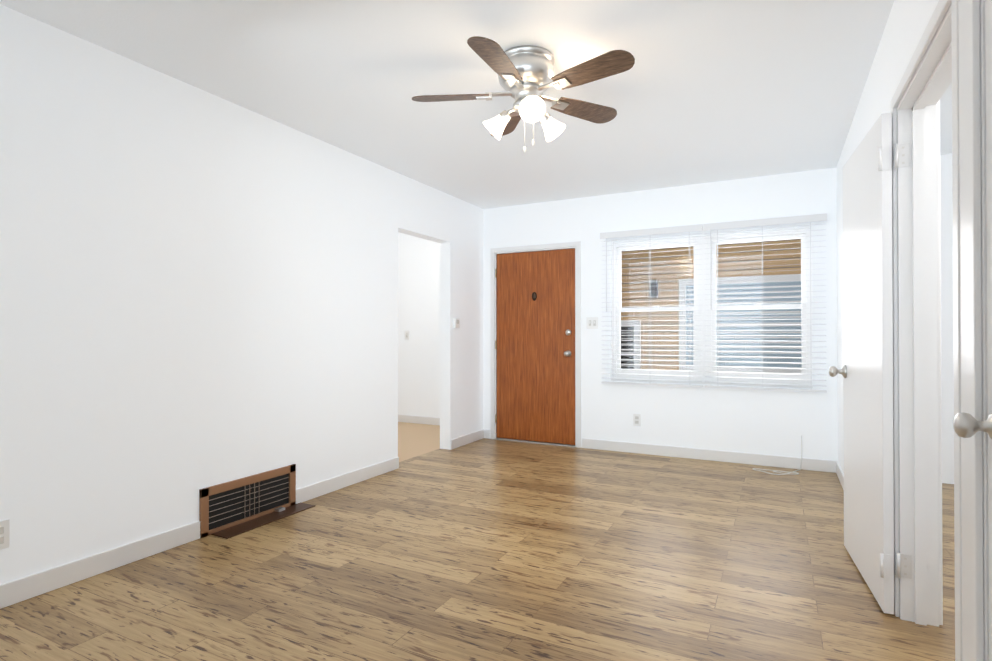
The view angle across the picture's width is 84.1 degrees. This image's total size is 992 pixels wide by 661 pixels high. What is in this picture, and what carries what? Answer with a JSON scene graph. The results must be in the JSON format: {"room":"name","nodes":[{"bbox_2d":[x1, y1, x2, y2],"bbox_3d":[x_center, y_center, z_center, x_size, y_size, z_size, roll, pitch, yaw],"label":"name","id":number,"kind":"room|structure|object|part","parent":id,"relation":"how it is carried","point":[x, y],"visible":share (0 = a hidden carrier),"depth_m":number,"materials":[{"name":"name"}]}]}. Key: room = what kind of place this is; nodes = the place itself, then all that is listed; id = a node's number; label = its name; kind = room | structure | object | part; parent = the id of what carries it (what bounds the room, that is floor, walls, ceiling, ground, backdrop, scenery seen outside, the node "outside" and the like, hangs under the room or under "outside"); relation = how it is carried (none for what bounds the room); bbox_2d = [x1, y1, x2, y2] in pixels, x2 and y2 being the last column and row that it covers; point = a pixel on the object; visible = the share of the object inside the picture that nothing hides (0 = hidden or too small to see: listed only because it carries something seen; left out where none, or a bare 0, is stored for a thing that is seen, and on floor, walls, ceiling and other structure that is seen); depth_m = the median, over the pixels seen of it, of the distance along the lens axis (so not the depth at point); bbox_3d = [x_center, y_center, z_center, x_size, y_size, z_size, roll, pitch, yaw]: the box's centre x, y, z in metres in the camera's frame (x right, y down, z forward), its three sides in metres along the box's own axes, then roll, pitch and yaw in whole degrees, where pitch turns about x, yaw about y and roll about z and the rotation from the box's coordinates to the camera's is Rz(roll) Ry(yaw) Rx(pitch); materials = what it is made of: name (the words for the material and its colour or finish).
{"room":"empty living room","nodes":[
{"label":"empty living room","id":0,"kind":"room"},
{"bbox_2d":[0,4,483,584],"bbox_3d":[-1.400,-0.092,3.563,0.120,2.455,6.870,0,0,27],"label":"wall","id":1,"kind":"structure","parent":0,"point":[198,288],"depth_m":2.89,"materials":[{"name":"white paint"}]},
{"bbox_2d":[0,519,9,549],"bbox_3d":[-2.013,0.832,2.224,0.008,0.116,0.072,0,0,27],"label":"electrical outlet","id":2,"kind":"object","parent":1,"relation":"attached to","point":[4,534],"visible":1,"depth_m":2.24,"materials":[{"name":"white plastic"}]},
{"bbox_2d":[0,521,199,608],"bbox_3d":[-2.229,1.076,1.799,0.012,0.095,2.690,0,0,27],"label":"baseboard","id":3,"kind":"structure","parent":1,"relation":"attached to","point":[29,587],"depth_m":2.52,"materials":[{"name":"white paint"}]},
{"bbox_2d":[199,464,315,538],"bbox_3d":[-1.392,1.001,3.276,0.150,0.265,0.700,0,0,27],"label":"air vent","id":4,"kind":"object","parent":1,"relation":"in","point":[230,509],"visible":1,"depth_m":3.25,"materials":[{"name":"brown metal"}]},
{"bbox_2d":[296,457,398,503],"bbox_3d":[-1.061,1.092,4.072,0.012,0.095,1.100,0,0,27],"label":"baseboard","id":5,"kind":"structure","parent":1,"relation":"attached to","point":[321,488],"depth_m":3.99,"materials":[{"name":"white paint"}]},
{"bbox_2d":[454,318,459,327],"bbox_3d":[-0.384,-0.071,5.385,0.024,0.100,0.080,0,0,27],"label":"light switch","id":6,"kind":"object","parent":1,"relation":"attached to","point":[456,322],"visible":1,"depth_m":5.37,"materials":[{"name":"white plastic"}]},
{"bbox_2d":[450,429,487,449],"bbox_3d":[-0.273,1.103,5.584,0.030,0.095,0.670,0,0,27],"label":"baseboard","id":7,"kind":"structure","parent":1,"relation":"attached to","point":[472,437],"depth_m":5.58,"materials":[{"name":"white paint"}]},
{"bbox_2d":[398,232,439,417],"bbox_3d":[-0.977,-0.068,6.937,2.210,2.455,0.120,0,0,27],"label":"wall","id":8,"kind":"structure","parent":0,"point":[419,321],"depth_m":6.83,"materials":[{"name":"white paint"}]},
{"bbox_2d":[404,331,408,339],"bbox_3d":[-1.128,0.059,6.937,0.072,0.116,0.016,0,0,27],"label":"light switch","id":9,"kind":"object","parent":8,"relation":"attached to","point":[406,335],"visible":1,"depth_m":6.94,"materials":[{"name":"white plastic"}]},
{"bbox_2d":[398,415,439,425],"bbox_3d":[-1.007,1.114,6.870,2.210,0.090,0.012,0,0,27],"label":"baseboard","id":10,"kind":"structure","parent":8,"relation":"attached to","point":[419,420],"depth_m":6.83,"materials":[{"name":"white paint"}]},
{"bbox_2d":[0,0,951,208],"bbox_3d":[-0.191,-1.383,2.950,7.500,0.120,6.870,0,0,27],"label":"ceiling","id":11,"kind":"structure","parent":0,"point":[703,91],"depth_m":2.87,"materials":[{"name":"white paint"}]},
{"bbox_2d":[412,36,634,152],"bbox_3d":[0.141,-1.086,2.651,1.088,0.479,1.062,0,0,27],"label":"ceiling fan","id":12,"kind":"object","parent":11,"relation":"hanging from","point":[527,77],"visible":1,"depth_m":2.58,"materials":[{"name":"brown wood"}]},
{"bbox_2d":[0,422,954,660],"bbox_3d":[-0.232,1.181,2.853,7.500,0.100,6.690,0,0,27],"label":"floor","id":13,"kind":"structure","parent":0,"point":[484,549],"depth_m":2.50,"materials":[{"name":"brown wood"}]},
{"bbox_2d":[753,435,801,474],"bbox_3d":[2.287,1.002,4.471,0.364,0.279,0.290,0,0,27],"label":"cord","id":14,"kind":"object","parent":13,"relation":"on","point":[783,471],"visible":0.96,"depth_m":4.46,"materials":[{"name":"white plastic"}]},
{"bbox_2d":[484,154,953,483],"bbox_3d":[2.140,-0.083,4.797,5.050,2.455,0.120,0,0,27],"label":"wall","id":15,"kind":"structure","parent":0,"point":[772,422],"depth_m":4.86,"materials":[{"name":"white paint"}]},
{"bbox_2d":[495,438,574,446],"bbox_3d":[0.414,1.144,5.663,0.880,0.014,0.140,0,0,27],"label":"sill","id":16,"kind":"structure","parent":15,"relation":"attached to","point":[537,442],"depth_m":5.60,"materials":[{"name":"silver metal"}]},
{"bbox_2d":[490,241,580,447],"bbox_3d":[0.415,0.138,5.673,1.000,2.025,0.133,0,0,27],"label":"door frame","id":17,"kind":"structure","parent":15,"relation":"attached to","point":[577,244],"depth_m":5.64,"materials":[{"name":"white paint"}]},
{"bbox_2d":[497,248,574,444],"bbox_3d":[0.387,0.161,5.618,0.872,1.943,0.113,0,0,27],"label":"front door","id":18,"kind":"structure","parent":15,"relation":"in","point":[535,383],"depth_m":5.62,"materials":[{"name":"brown wood"}]},
{"bbox_2d":[532,292,536,300],"bbox_3d":[0.390,-0.350,5.628,0.054,0.090,0.016,0,0,27],"label":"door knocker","id":19,"kind":"object","parent":18,"relation":"attached to","point":[534,295],"visible":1,"depth_m":5.62,"materials":[{"name":"brown metal"}]},
{"bbox_3d":[0.703,0.125,5.433,0.064,0.272,0.071,0,0,27],"label":"front door hardware","id":20,"kind":"part","parent":18,"relation":"part of","materials":[{"name":"silver metal"}]},
{"bbox_2d":[586,317,597,328],"bbox_3d":[0.934,-0.072,5.339,0.118,0.116,0.016,0,0,27],"label":"light switch","id":21,"kind":"object","parent":15,"relation":"attached to","point":[591,322],"visible":1,"depth_m":5.34,"materials":[{"name":"white plastic"}]},
{"bbox_2d":[633,414,640,425],"bbox_3d":[1.318,0.837,5.140,0.072,0.116,0.008,0,0,27],"label":"electrical outlet","id":22,"kind":"object","parent":15,"relation":"attached to","point":[636,419],"visible":1,"depth_m":5.14,"materials":[{"name":"white plastic"}]},
{"bbox_2d":[582,438,831,471],"bbox_3d":[1.781,1.098,4.899,2.110,0.095,0.012,0,0,27],"label":"baseboard","id":23,"kind":"structure","parent":15,"relation":"attached to","point":[651,449],"depth_m":4.83,"materials":[{"name":"white paint"}]},
{"bbox_2d":[611,379,812,387],"bbox_3d":[1.851,0.465,4.888,1.670,0.020,0.045,0,0,27],"label":"window sill","id":24,"kind":"structure","parent":15,"relation":"attached to","point":[765,385],"depth_m":4.82,"materials":[{"name":"white paint"}]},
{"bbox_2d":[600,213,826,392],"bbox_3d":[1.858,-0.217,4.889,1.863,1.434,0.184,0,0,27],"label":"window unit","id":25,"kind":"structure","parent":15,"relation":"in","point":[704,308],"depth_m":4.88,"materials":[{"name":"white plastic"}]},
{"bbox_2d":[600,224,702,386],"bbox_3d":[1.414,-0.216,5.055,0.922,1.434,0.073,0,0,27],"label":"blind","id":26,"kind":"object","parent":25,"relation":"attached to","point":[688,228],"depth_m":5.04,"materials":[{"name":"white plastic"}]},
{"bbox_2d":[703,213,826,392],"bbox_3d":[2.244,-0.219,4.628,0.937,1.434,0.073,0,0,27],"label":"blind","id":27,"kind":"object","parent":25,"relation":"attached to","point":[815,217],"depth_m":4.61,"materials":[{"name":"white plastic"}]},
{"bbox_2d":[836,0,938,473],"bbox_3d":[1.404,-0.105,1.684,0.120,2.455,6.090,0,0,27],"label":"wall","id":28,"kind":"structure","parent":0,"point":[906,24],"depth_m":2.54,"materials":[{"name":"white paint"}]},
{"bbox_2d":[832,461,843,489],"bbox_3d":[2.174,1.087,3.318,0.012,0.095,2.465,0,0,27],"label":"baseboard","id":29,"kind":"structure","parent":28,"relation":"attached to","point":[836,468],"depth_m":4.23,"materials":[{"name":"white paint"}]},
{"bbox_2d":[829,113,911,613],"bbox_3d":[1.679,0.129,2.517,0.225,1.975,0.766,0,0,27],"label":"door leaf","id":30,"kind":"structure","parent":28,"relation":"in","point":[866,371],"depth_m":2.35,"materials":[{"name":"white paint"}]},
{"bbox_3d":[1.813,0.211,2.820,0.185,0.068,0.103,0,0,27],"label":"knob","id":31,"kind":"part","parent":30,"relation":"part of","materials":[{"name":"silver metal"}]},
{"bbox_2d":[890,0,988,660],"bbox_3d":[1.221,0.093,1.327,0.150,2.054,1.918,0,0,27],"label":"door frame","id":32,"kind":"structure","parent":28,"relation":"attached to","point":[929,84],"depth_m":2.01,"materials":[{"name":"white paint"}]},
{"bbox_2d":[953,0,991,660],"bbox_3d":[0.956,0.118,0.898,0.185,1.975,0.779,0,0,27],"label":"door leaf","id":33,"kind":"structure","parent":28,"relation":"in","point":[966,425],"depth_m":1.23,"materials":[{"name":"white paint"}]},
{"bbox_3d":[1.103,0.209,1.183,0.185,0.068,0.068,0,0,27],"label":"knob","id":34,"kind":"part","parent":33,"relation":"part of","materials":[{"name":"silver metal"}]},
{"label":"outside","id":35,"kind":"structure","parent":0,"visible":0},
{"bbox_2d":[621,239,800,369],"bbox_3d":[2.832,-1.437,7.413,12.000,5.800,0.150,0,0,27],"label":"building","id":36,"kind":"structure","parent":35,"point":[669,264],"depth_m":7.54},
{"bbox_2d":[621,274,801,373],"bbox_3d":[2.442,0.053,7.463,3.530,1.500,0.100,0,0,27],"label":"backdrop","id":37,"kind":"object","parent":36,"relation":"attached to","point":[743,281],"depth_m":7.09,"materials":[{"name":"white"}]}
]}

